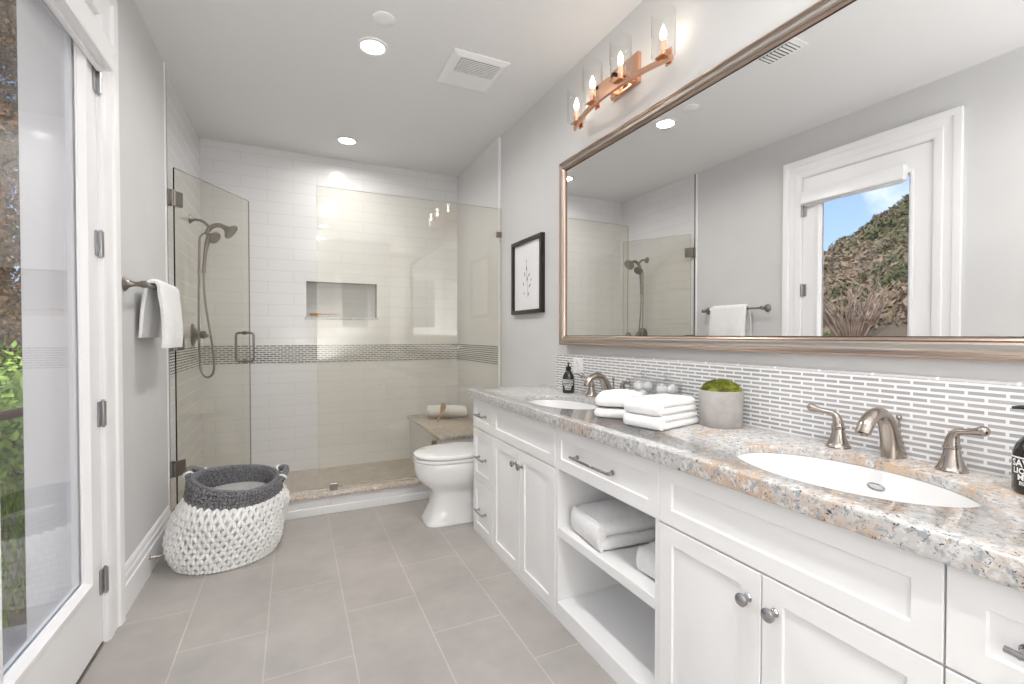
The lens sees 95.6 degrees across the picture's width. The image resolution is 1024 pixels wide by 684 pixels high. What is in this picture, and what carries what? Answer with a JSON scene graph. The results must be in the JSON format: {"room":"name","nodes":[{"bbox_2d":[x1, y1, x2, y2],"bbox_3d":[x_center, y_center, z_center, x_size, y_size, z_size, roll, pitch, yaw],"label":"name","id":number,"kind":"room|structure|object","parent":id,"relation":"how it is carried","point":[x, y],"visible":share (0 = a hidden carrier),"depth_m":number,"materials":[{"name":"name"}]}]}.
{"room":"bathroom","nodes":[
{"label":"bathroom","id":0,"kind":"room"},
{"bbox_2d":[117,0,202,562],"bbox_3d":[-1.423,-0.160,1.111,0.220,3.025,6.325,0,1,-25],"label":"wall","id":1,"kind":"structure","parent":0,"point":[141,74],"depth_m":2.55,"materials":[{"name":"paint"}]},
{"bbox_2d":[0,0,108,683],"bbox_3d":[-1.583,-0.045,1.431,0.241,2.745,1.087,0,1,-25],"label":"glass door","id":2,"kind":"structure","parent":1,"relation":"attached to","point":[40,47],"depth_m":1.78,"materials":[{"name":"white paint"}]},
{"bbox_2d":[44,0,114,72],"bbox_3d":[-1.476,-1.123,1.535,0.065,0.122,0.697,0,1,-25],"label":"roller shade","id":3,"kind":"object","parent":1,"relation":"attached to","point":[75,16],"visible":1,"depth_m":1.64,"materials":[{"name":"white paint"}]},
{"bbox_2d":[76,641,104,683],"bbox_3d":[-1.601,1.239,1.442,0.282,0.038,0.847,0,1,-25],"label":"threshold","id":4,"kind":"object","parent":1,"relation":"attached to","point":[103,642],"depth_m":1.75,"materials":[{"name":"silver metal"}]},
{"bbox_2d":[88,0,125,641],"bbox_3d":[-1.463,-0.111,1.486,0.034,2.675,1.147,0,1,-25],"label":"trim","id":5,"kind":"structure","parent":1,"relation":"attached to","point":[106,11],"depth_m":1.94,"materials":[{"name":"white paint"}]},
{"bbox_2d":[121,276,156,290],"bbox_3d":[-1.875,-0.273,2.435,0.090,0.068,0.698,0,1,-25],"label":"towel bar","id":6,"kind":"object","parent":1,"relation":"attached to","point":[126,283],"visible":0.49,"depth_m":2.14,"materials":[{"name":"silver metal"}]},
{"bbox_2d":[138,279,182,347],"bbox_3d":[-1.854,-0.144,2.463,0.138,0.345,0.384,0,1,-25],"label":"hand towel","id":7,"kind":"object","parent":6,"relation":"hanging from","point":[160,315],"visible":0.96,"depth_m":2.37,"materials":[{"name":"white fabric"}]},
{"bbox_2d":[125,505,170,613],"bbox_3d":[-1.914,1.109,2.454,0.018,0.205,0.889,0,1,-25],"label":"baseboard","id":8,"kind":"structure","parent":1,"relation":"attached to","point":[138,567],"depth_m":2.34,"materials":[{"name":"white paint"}]},
{"bbox_2d":[149,554,164,559],"bbox_3d":[-1.856,1.122,2.438,0.023,0.028,0.088,1,1,42],"label":"door stop","id":9,"kind":"object","parent":1,"relation":"attached to","point":[150,557],"visible":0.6,"depth_m":2.42,"materials":[{"name":"silver metal"}]},
{"bbox_2d":[163,62,170,510],"bbox_3d":[-2.116,-0.246,2.845,0.007,2.903,0.024,0,1,-25],"label":"trim","id":10,"kind":"structure","parent":1,"relation":"attached to","point":[163,62],"depth_m":2.84,"materials":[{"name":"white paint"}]},
{"bbox_2d":[169,346,202,375],"bbox_3d":[-2.376,0.122,3.405,0.005,0.166,1.167,0,1,-25],"label":"trim","id":11,"kind":"structure","parent":1,"relation":"attached to","point":[187,359],"depth_m":3.31,"materials":[{"name":"tile"}]},
{"bbox_2d":[190,324,208,345],"bbox_3d":[-2.392,-0.056,3.574,0.120,0.170,0.206,0,1,-25],"label":"shower valve","id":12,"kind":"object","parent":1,"relation":"attached to","point":[193,332],"visible":0.95,"depth_m":3.54,"materials":[{"name":"silver metal"}]},
{"bbox_2d":[167,167,254,503],"bbox_3d":[-2.110,-0.026,3.246,0.158,2.130,0.773,0,1,10],"label":"shower door","id":13,"kind":"structure","parent":1,"relation":"attached to","point":[174,198],"depth_m":2.92,"materials":[{"name":"clear glass"}]},
{"bbox_2d":[189,214,237,377],"bbox_3d":[-2.277,-0.342,3.552,0.312,1.239,0.138,0,1,-25],"label":"shower","id":14,"kind":"object","parent":1,"relation":"attached to","point":[213,238],"visible":1,"depth_m":3.53,"materials":[{"name":"silver metal"}]},
{"bbox_2d":[200,138,457,471],"bbox_3d":[-1.671,-0.212,4.460,2.620,3.025,0.150,0,1,-25],"label":"wall","id":15,"kind":"structure","parent":0,"point":[353,413],"depth_m":4.32,"materials":[{"name":"white tile"}]},
{"bbox_2d":[203,343,456,364],"bbox_3d":[-1.600,0.106,4.414,2.258,0.166,0.005,0,1,-25],"label":"trim","id":16,"kind":"structure","parent":15,"relation":"attached to","point":[224,354],"depth_m":4.34,"materials":[{"name":"tile"}]},
{"bbox_2d":[306,281,376,317],"bbox_3d":[-1.626,-0.395,4.446,0.634,0.338,0.089,0,1,-25],"label":"shower niche","id":17,"kind":"object","parent":15,"relation":"attached to","point":[347,300],"depth_m":4.48,"materials":[{"name":"grey tile"}]},
{"bbox_2d":[305,317,377,319],"bbox_3d":[-1.625,-0.222,4.444,0.658,0.020,0.094,0,1,-25],"label":"sill","id":18,"kind":"structure","parent":15,"relation":"attached to","point":[327,318],"depth_m":4.39,"materials":[{"name":"tile"}]},
{"bbox_2d":[310,312,337,316],"bbox_3d":[-1.769,-0.254,4.373,0.250,0.048,0.051,-2,2,-28],"label":"bath brush","id":19,"kind":"object","parent":18,"relation":"on","point":[314,314],"visible":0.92,"depth_m":4.33,"materials":[{"name":"brown wood"}]},
{"bbox_2d":[80,499,616,683],"bbox_3d":[-0.068,1.294,1.046,2.600,0.120,5.015,0,1,-25],"label":"floor","id":20,"kind":"structure","parent":0,"point":[379,594],"depth_m":2.04,"materials":[{"name":"tile"}]},
{"bbox_2d":[162,464,289,574],"bbox_3d":[-1.621,0.963,2.678,0.557,0.500,0.602,0,1,9],"label":"woven basket","id":21,"kind":"object","parent":20,"relation":"on","point":[227,517],"visible":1,"depth_m":2.48,"materials":[{"name":"white wicker"}]},
{"bbox_2d":[171,476,430,519],"bbox_3d":[-1.106,1.126,3.396,2.278,0.142,0.161,0,1,-25],"label":"shower curb","id":22,"kind":"object","parent":20,"relation":"on","point":[306,503],"visible":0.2,"depth_m":3.32,"materials":[{"name":"white tile"}]},
{"bbox_2d":[316,186,501,491],"bbox_3d":[-0.728,-0.021,3.558,1.414,2.149,0.022,0,1,-25],"label":"glass screen","id":23,"kind":"object","parent":22,"relation":"on","point":[333,486],"visible":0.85,"depth_m":3.46,"materials":[{"name":"clear glass"}]},
{"bbox_2d":[413,442,473,527],"bbox_3d":[-0.266,0.812,3.247,0.842,0.775,0.424,0,1,-25],"label":"toilet","id":24,"kind":"object","parent":20,"relation":"on","point":[447,469],"visible":0.42,"depth_m":3.05,"materials":[{"name":"white ceramic"}]},
{"bbox_2d":[473,398,492,548],"bbox_3d":[0.045,0.777,2.943,0.571,0.855,0.313,0,1,-25],"label":"base cabinet","id":25,"kind":"object","parent":20,"relation":"on","point":[482,411],"visible":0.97,"depth_m":2.82,"materials":[{"name":"white paint"}]},
{"bbox_2d":[492,405,555,616],"bbox_3d":[0.264,0.784,2.478,0.571,0.855,0.713,0,1,-25],"label":"base cabinet","id":26,"kind":"object","parent":20,"relation":"on","point":[524,469],"visible":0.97,"depth_m":2.31,"materials":[{"name":"white paint"}]},
{"bbox_2d":[555,427,661,683],"bbox_3d":[0.553,0.793,1.863,0.571,0.855,0.643,0,1,-25],"label":"base cabinet","id":27,"kind":"object","parent":20,"relation":"on","point":[603,599],"visible":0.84,"depth_m":1.84,"materials":[{"name":"white paint"}]},
{"bbox_2d":[571,499,654,551],"bbox_3d":[0.458,0.750,1.956,0.365,0.128,0.244,0,1,-20],"label":"bath towel","id":28,"kind":"object","parent":27,"relation":"on","point":[613,524],"visible":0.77,"depth_m":1.86,"materials":[{"name":"white fabric"}]},
{"bbox_2d":[636,541,654,579],"bbox_3d":[0.623,0.768,1.667,0.339,0.101,0.169,-1,1,-30],"label":"bath towel","id":29,"kind":"object","parent":27,"relation":"on","point":[645,558],"visible":0.19,"depth_m":1.62,"materials":[{"name":"white fabric"}]},
{"bbox_2d":[659,464,947,683],"bbox_3d":[0.840,0.803,1.252,0.571,0.855,0.707,0,1,-25],"label":"base cabinet","id":30,"kind":"object","parent":20,"relation":"on","point":[753,590],"visible":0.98,"depth_m":1.10,"materials":[{"name":"white paint"}]},
{"bbox_2d":[945,565,1023,683],"bbox_3d":[1.057,0.810,0.791,0.571,0.855,0.309,0,1,-25],"label":"base cabinet","id":31,"kind":"object","parent":20,"relation":"on","point":[985,617],"visible":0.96,"depth_m":0.77,"materials":[{"name":"white paint"}]},
{"bbox_2d":[468,385,1023,591],"bbox_3d":[0.557,0.341,1.859,0.564,0.050,2.742,0,1,-25],"label":"countertop","id":32,"kind":"structure","parent":31,"relation":"on","point":[986,541],"depth_m":1.11,"materials":[{"name":"stone"}]},
{"bbox_2d":[528,399,596,408],"bbox_3d":[0.264,0.419,2.396,0.346,0.174,0.550,0,1,-25],"label":"basin","id":33,"kind":"object","parent":32,"relation":"in","point":[564,404],"visible":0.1,"depth_m":2.60,"materials":[{"name":"white ceramic"}]},
{"bbox_2d":[562,362,574,392],"bbox_3d":[0.336,0.211,2.757,0.073,0.182,0.073,0,1,-25],"label":"soap bottle","id":34,"kind":"object","parent":32,"relation":"on","point":[568,381],"visible":1,"depth_m":2.73,"materials":[{"name":"black plastic"}]},
{"bbox_2d":[563,379,572,389],"bbox_3d":[0.330,0.252,2.732,0.064,0.060,0.018,0,1,12],"label":"print","id":35,"kind":"object","parent":34,"relation":"attached to","point":[567,383],"depth_m":2.73,"materials":[{"name":"white paper"}]},
{"bbox_2d":[580,372,629,396],"bbox_3d":[0.467,0.234,2.469,0.205,0.145,0.433,0,1,-25],"label":"faucet","id":36,"kind":"object","parent":32,"relation":"on","point":[605,384],"visible":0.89,"depth_m":2.46,"materials":[{"name":"silver metal"}]},
{"bbox_2d":[594,406,627,418],"bbox_3d":[0.467,0.293,1.995,0.206,0.041,0.215,0,1,19],"label":"folded towel","id":37,"kind":"object","parent":32,"relation":"on","point":[603,412],"visible":0.34,"depth_m":1.91,"materials":[{"name":"white fabric"}]},
{"bbox_2d":[595,389,643,407],"bbox_3d":[0.468,0.236,1.996,0.201,0.064,0.211,0,1,19],"label":"folded towel","id":38,"kind":"object","parent":37,"relation":"on","point":[613,397],"visible":0.72,"depth_m":1.92,"materials":[{"name":"white fabric"}]},
{"bbox_2d":[629,370,656,389],"bbox_3d":[0.610,0.221,2.158,0.130,0.181,0.130,0,1,-25],"label":"glass jar","id":39,"kind":"object","parent":32,"relation":"on","point":[634,381],"visible":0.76,"depth_m":2.16,"materials":[{"name":"clear glass"}]},
{"bbox_2d":[633,383,642,390],"bbox_3d":[0.582,0.206,2.144,0.045,0.047,0.043,0,1,-25],"label":"ball","id":40,"kind":"object","parent":39,"relation":"in","point":[637,386],"visible":0.81,"depth_m":2.13,"materials":[{"name":"white"}]},
{"bbox_2d":[643,383,651,391],"bbox_3d":[0.623,0.205,2.129,0.046,0.047,0.045,0,1,-25],"label":"ball","id":41,"kind":"object","parent":39,"relation":"in","point":[647,387],"visible":0.92,"depth_m":2.11,"materials":[{"name":"white"}]},
{"bbox_2d":[623,410,698,430],"bbox_3d":[0.578,0.290,1.790,0.279,0.052,0.172,-1,1,-38],"label":"folded towel","id":42,"kind":"object","parent":32,"relation":"on","point":[666,422],"visible":0.77,"depth_m":1.71,"materials":[{"name":"white fabric"}]},
{"bbox_2d":[624,393,695,415],"bbox_3d":[0.575,0.237,1.789,0.269,0.057,0.167,-1,1,-38],"label":"folded towel","id":43,"kind":"object","parent":42,"relation":"on","point":[662,404],"visible":1,"depth_m":1.72,"materials":[{"name":"white fabric"}]},
{"bbox_2d":[651,372,682,393],"bbox_3d":[0.676,0.223,2.023,0.130,0.181,0.130,0,1,-25],"label":"glass jar","id":44,"kind":"object","parent":32,"relation":"on","point":[656,384],"visible":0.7,"depth_m":2.03,"materials":[{"name":"clear glass"}]},
{"bbox_2d":[656,386,666,393],"bbox_3d":[0.647,0.208,2.009,0.045,0.047,0.043,0,1,-25],"label":"ball","id":45,"kind":"object","parent":44,"relation":"in","point":[660,389],"visible":0.68,"depth_m":1.99,"materials":[{"name":"white"}]},
{"bbox_2d":[667,385,677,393],"bbox_3d":[0.689,0.207,1.994,0.046,0.047,0.045,0,1,-25],"label":"ball","id":46,"kind":"object","parent":44,"relation":"in","point":[672,389],"visible":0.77,"depth_m":1.98,"materials":[{"name":"white"}]},
{"bbox_2d":[699,379,743,428],"bbox_3d":[0.794,0.228,1.765,0.157,0.180,0.157,0,1,-25],"label":"planter","id":47,"kind":"object","parent":32,"relation":"on","point":[721,401],"visible":1,"depth_m":1.71,"materials":[{"name":"ceramic"}]},
{"bbox_2d":[737,453,981,507],"bbox_3d":[0.838,0.438,1.192,0.378,0.174,0.575,0,1,-25],"label":"basin","id":48,"kind":"object","parent":32,"relation":"in","point":[836,475],"visible":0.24,"depth_m":1.31,"materials":[{"name":"white ceramic"}]},
{"bbox_2d":[807,403,990,473],"bbox_3d":[1.023,0.252,1.287,0.205,0.145,0.433,0,1,-25],"label":"faucet","id":49,"kind":"object","parent":32,"relation":"on","point":[892,446],"visible":1,"depth_m":1.27,"materials":[{"name":"silver metal"}]},
{"bbox_2d":[1011,405,1023,494],"bbox_3d":[1.139,0.234,1.000,0.087,0.191,0.086,0,1,-25],"label":"soap bottle","id":50,"kind":"object","parent":32,"relation":"on","point":[1017,456],"visible":1,"depth_m":1.01,"materials":[{"name":"black plastic"}]},
{"bbox_2d":[1011,454,1023,485],"bbox_3d":[1.109,0.279,0.989,0.022,0.060,0.076,0,1,-20],"label":"print","id":51,"kind":"object","parent":50,"relation":"attached to","point":[1017,460],"depth_m":1.01,"materials":[{"name":"white"}]},
{"bbox_2d":[283,458,415,491],"bbox_3d":[-1.362,1.248,4.001,2.430,0.120,1.185,0,1,-25],"label":"floor","id":52,"kind":"structure","parent":0,"point":[302,480],"depth_m":4.15,"materials":[{"name":"tile"}]},
{"bbox_2d":[407,414,474,462],"bbox_3d":[-0.576,0.963,4.285,0.529,0.440,1.130,0,1,-25],"label":"shower bench","id":53,"kind":"object","parent":52,"relation":"on","point":[423,428],"visible":0.45,"depth_m":4.19,"materials":[{"name":"beige tile"}]},
{"bbox_2d":[437,403,445,421],"bbox_3d":[-0.676,0.659,4.375,0.051,0.145,0.245,0,1,12],"label":"bath brush","id":54,"kind":"object","parent":53,"relation":"on","point":[443,406],"visible":1,"depth_m":4.41,"materials":[{"name":"brown wood"}]},
{"bbox_2d":[426,405,466,416],"bbox_3d":[-0.653,0.680,4.583,0.427,0.116,0.113,0,1,3],"label":"rolled towel","id":55,"kind":"object","parent":53,"relation":"on","point":[431,410],"visible":0.96,"depth_m":4.54,"materials":[{"name":"beige fabric"}]},
{"bbox_2d":[134,0,642,176],"bbox_3d":[-0.346,-1.740,1.592,2.800,0.120,6.525,0,1,-25],"label":"ceiling","id":56,"kind":"structure","parent":0,"point":[284,75],"depth_m":2.84,"materials":[{"name":"white paint"}]},
{"bbox_2d":[336,136,357,144],"bbox_3d":[-1.406,-1.713,3.954,0.176,0.007,0.176,0,1,-25],"label":"recessed light","id":57,"kind":"object","parent":56,"relation":"in","point":[345,140],"visible":1,"depth_m":3.95,"materials":[{"name":"white plastic"}]},
{"bbox_2d":[357,37,387,56],"bbox_3d":[-0.800,-1.693,2.665,0.176,0.007,0.176,0,1,-25],"label":"recessed light","id":58,"kind":"object","parent":56,"relation":"in","point":[371,46],"visible":1,"depth_m":2.66,"materials":[{"name":"white plastic"}]},
{"bbox_2d":[372,11,394,26],"bbox_3d":[-0.670,-1.688,2.430,0.116,0.010,0.116,0,1,-25],"label":"cover plate","id":59,"kind":"object","parent":56,"relation":"attached to","point":[382,18],"visible":1,"depth_m":2.42,"materials":[{"name":"white plastic"}]},
{"bbox_2d":[436,48,510,93],"bbox_3d":[-0.250,-1.688,2.922,0.355,0.026,0.380,0,1,-25],"label":"exhaust fan","id":60,"kind":"object","parent":56,"relation":"attached to","point":[463,69],"visible":1,"depth_m":2.87,"materials":[{"name":"white plastic"}]},
{"bbox_2d":[457,0,1023,418],"bbox_3d":[0.788,-0.176,2.149,0.134,3.025,6.325,0,1,-25],"label":"wall","id":61,"kind":"structure","parent":0,"point":[708,32],"depth_m":3.04,"materials":[{"name":"paint"}]},
{"bbox_2d":[457,343,497,364],"bbox_3d":[-0.348,0.106,4.411,0.005,0.166,1.072,0,1,-25],"label":"trim","id":62,"kind":"structure","parent":61,"relation":"attached to","point":[488,354],"depth_m":4.33,"materials":[{"name":"tile"}]},
{"bbox_2d":[498,137,500,386],"bbox_3d":[-0.105,-0.332,3.902,0.022,2.763,0.022,0,1,-25],"label":"trim","id":63,"kind":"structure","parent":61,"relation":"attached to","point":[499,138],"depth_m":3.89,"materials":[{"name":"white paint"}]},
{"bbox_2d":[511,232,544,314],"bbox_3d":[0.110,-0.485,3.423,0.033,0.553,0.485,0,1,-25],"label":"framed picture","id":64,"kind":"object","parent":61,"relation":"attached to","point":[527,254],"visible":1,"depth_m":3.40,"materials":[{"name":"black wood"}]},
{"bbox_2d":[573,358,582,373],"bbox_3d":[0.399,0.145,2.814,0.010,0.093,0.100,0,1,-25],"label":"outlet plate","id":65,"kind":"object","parent":61,"relation":"attached to","point":[577,362],"visible":0.97,"depth_m":2.81,"materials":[{"name":"white plastic"}]},
{"bbox_2d":[567,8,675,130],"bbox_3d":[0.513,-1.351,2.365,0.191,0.227,0.806,0,1,-25],"label":"vanity light","id":66,"kind":"object","parent":61,"relation":"attached to","point":[627,75],"visible":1,"depth_m":2.31,"materials":[{"name":"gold metal"}]},
{"bbox_2d":[556,353,1023,477],"bbox_3d":[0.843,0.204,1.899,0.012,0.223,2.575,0,1,-25],"label":"backsplash","id":67,"kind":"structure","parent":61,"relation":"attached to","point":[774,399],"depth_m":1.43,"materials":[{"name":"tile"}]},
{"bbox_2d":[556,352,1023,385],"bbox_3d":[0.842,0.088,1.897,0.012,0.008,2.575,0,1,-25],"label":"trim","id":68,"kind":"structure","parent":61,"relation":"attached to","point":[731,364],"depth_m":1.46,"materials":[{"name":"white tile"}]},
{"bbox_2d":[559,0,1023,361],"bbox_3d":[0.801,-0.535,1.918,0.037,1.139,2.265,0,1,-26],"label":"wall mirror","id":69,"kind":"object","parent":61,"relation":"attached to","point":[848,180],"visible":1,"depth_m":1.50,"materials":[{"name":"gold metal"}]},
{"label":"outside","id":70,"kind":"structure","parent":0,"visible":0},
{"bbox_2d":[0,439,26,628],"bbox_3d":[-7.894,1.360,5.152,8.074,0.100,28.000,0,1,-25],"label":"ground","id":71,"kind":"structure","parent":70,"point":[14,619],"depth_m":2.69,"materials":[{"name":"green plant"}]},
{"bbox_2d":[0,0,21,372],"bbox_3d":[-7.845,-3.195,7.002,3.937,8.955,3.964,-1,1,-37],"label":"conifer tree","id":72,"kind":"object","parent":71,"relation":"on","point":[10,323],"visible":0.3,"depth_m":6.68,"materials":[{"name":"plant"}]},
{"bbox_2d":[0,340,22,442],"bbox_3d":[-6.132,0.709,5.646,1.605,1.465,1.666,0,1,-25],"label":"shrub","id":73,"kind":"object","parent":71,"relation":"on","point":[11,360],"visible":0.02,"depth_m":5.59,"materials":[{"name":"green plant"}]},
{"bbox_2d":[0,407,22,420],"bbox_3d":[-3.245,0.877,2.421,0.298,0.950,1.658,0,1,22],"label":"curved rail","id":74,"kind":"object","parent":71,"relation":"on","point":[13,413],"visible":0.17,"depth_m":2.77,"materials":[{"name":"brown wood"}]},
{"bbox_2d":[0,359,23,492],"bbox_3d":[-4.579,0.812,4.388,1.548,1.299,1.543,0,1,-25],"label":"shrub","id":75,"kind":"object","parent":71,"relation":"on","point":[11,452],"visible":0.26,"depth_m":4.04,"materials":[{"name":"green plant"}]},
{"bbox_2d":[2,624,26,665],"bbox_3d":[-1.599,1.401,-1.310,2.173,0.020,6.950,0,1,-25],"label":"path","id":76,"kind":"structure","parent":71,"relation":"on","point":[14,637],"depth_m":2.09,"materials":[{"name":"concrete"}]},
{"bbox_2d":[11,296,21,364],"bbox_3d":[-31.053,-8.809,7.493,40.113,20.128,51.941,0,1,-25],"label":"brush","id":77,"kind":"object","parent":71,"relation":"on","point":[19,296],"visible":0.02,"depth_m":15.71,"materials":[{"name":"green plant"}]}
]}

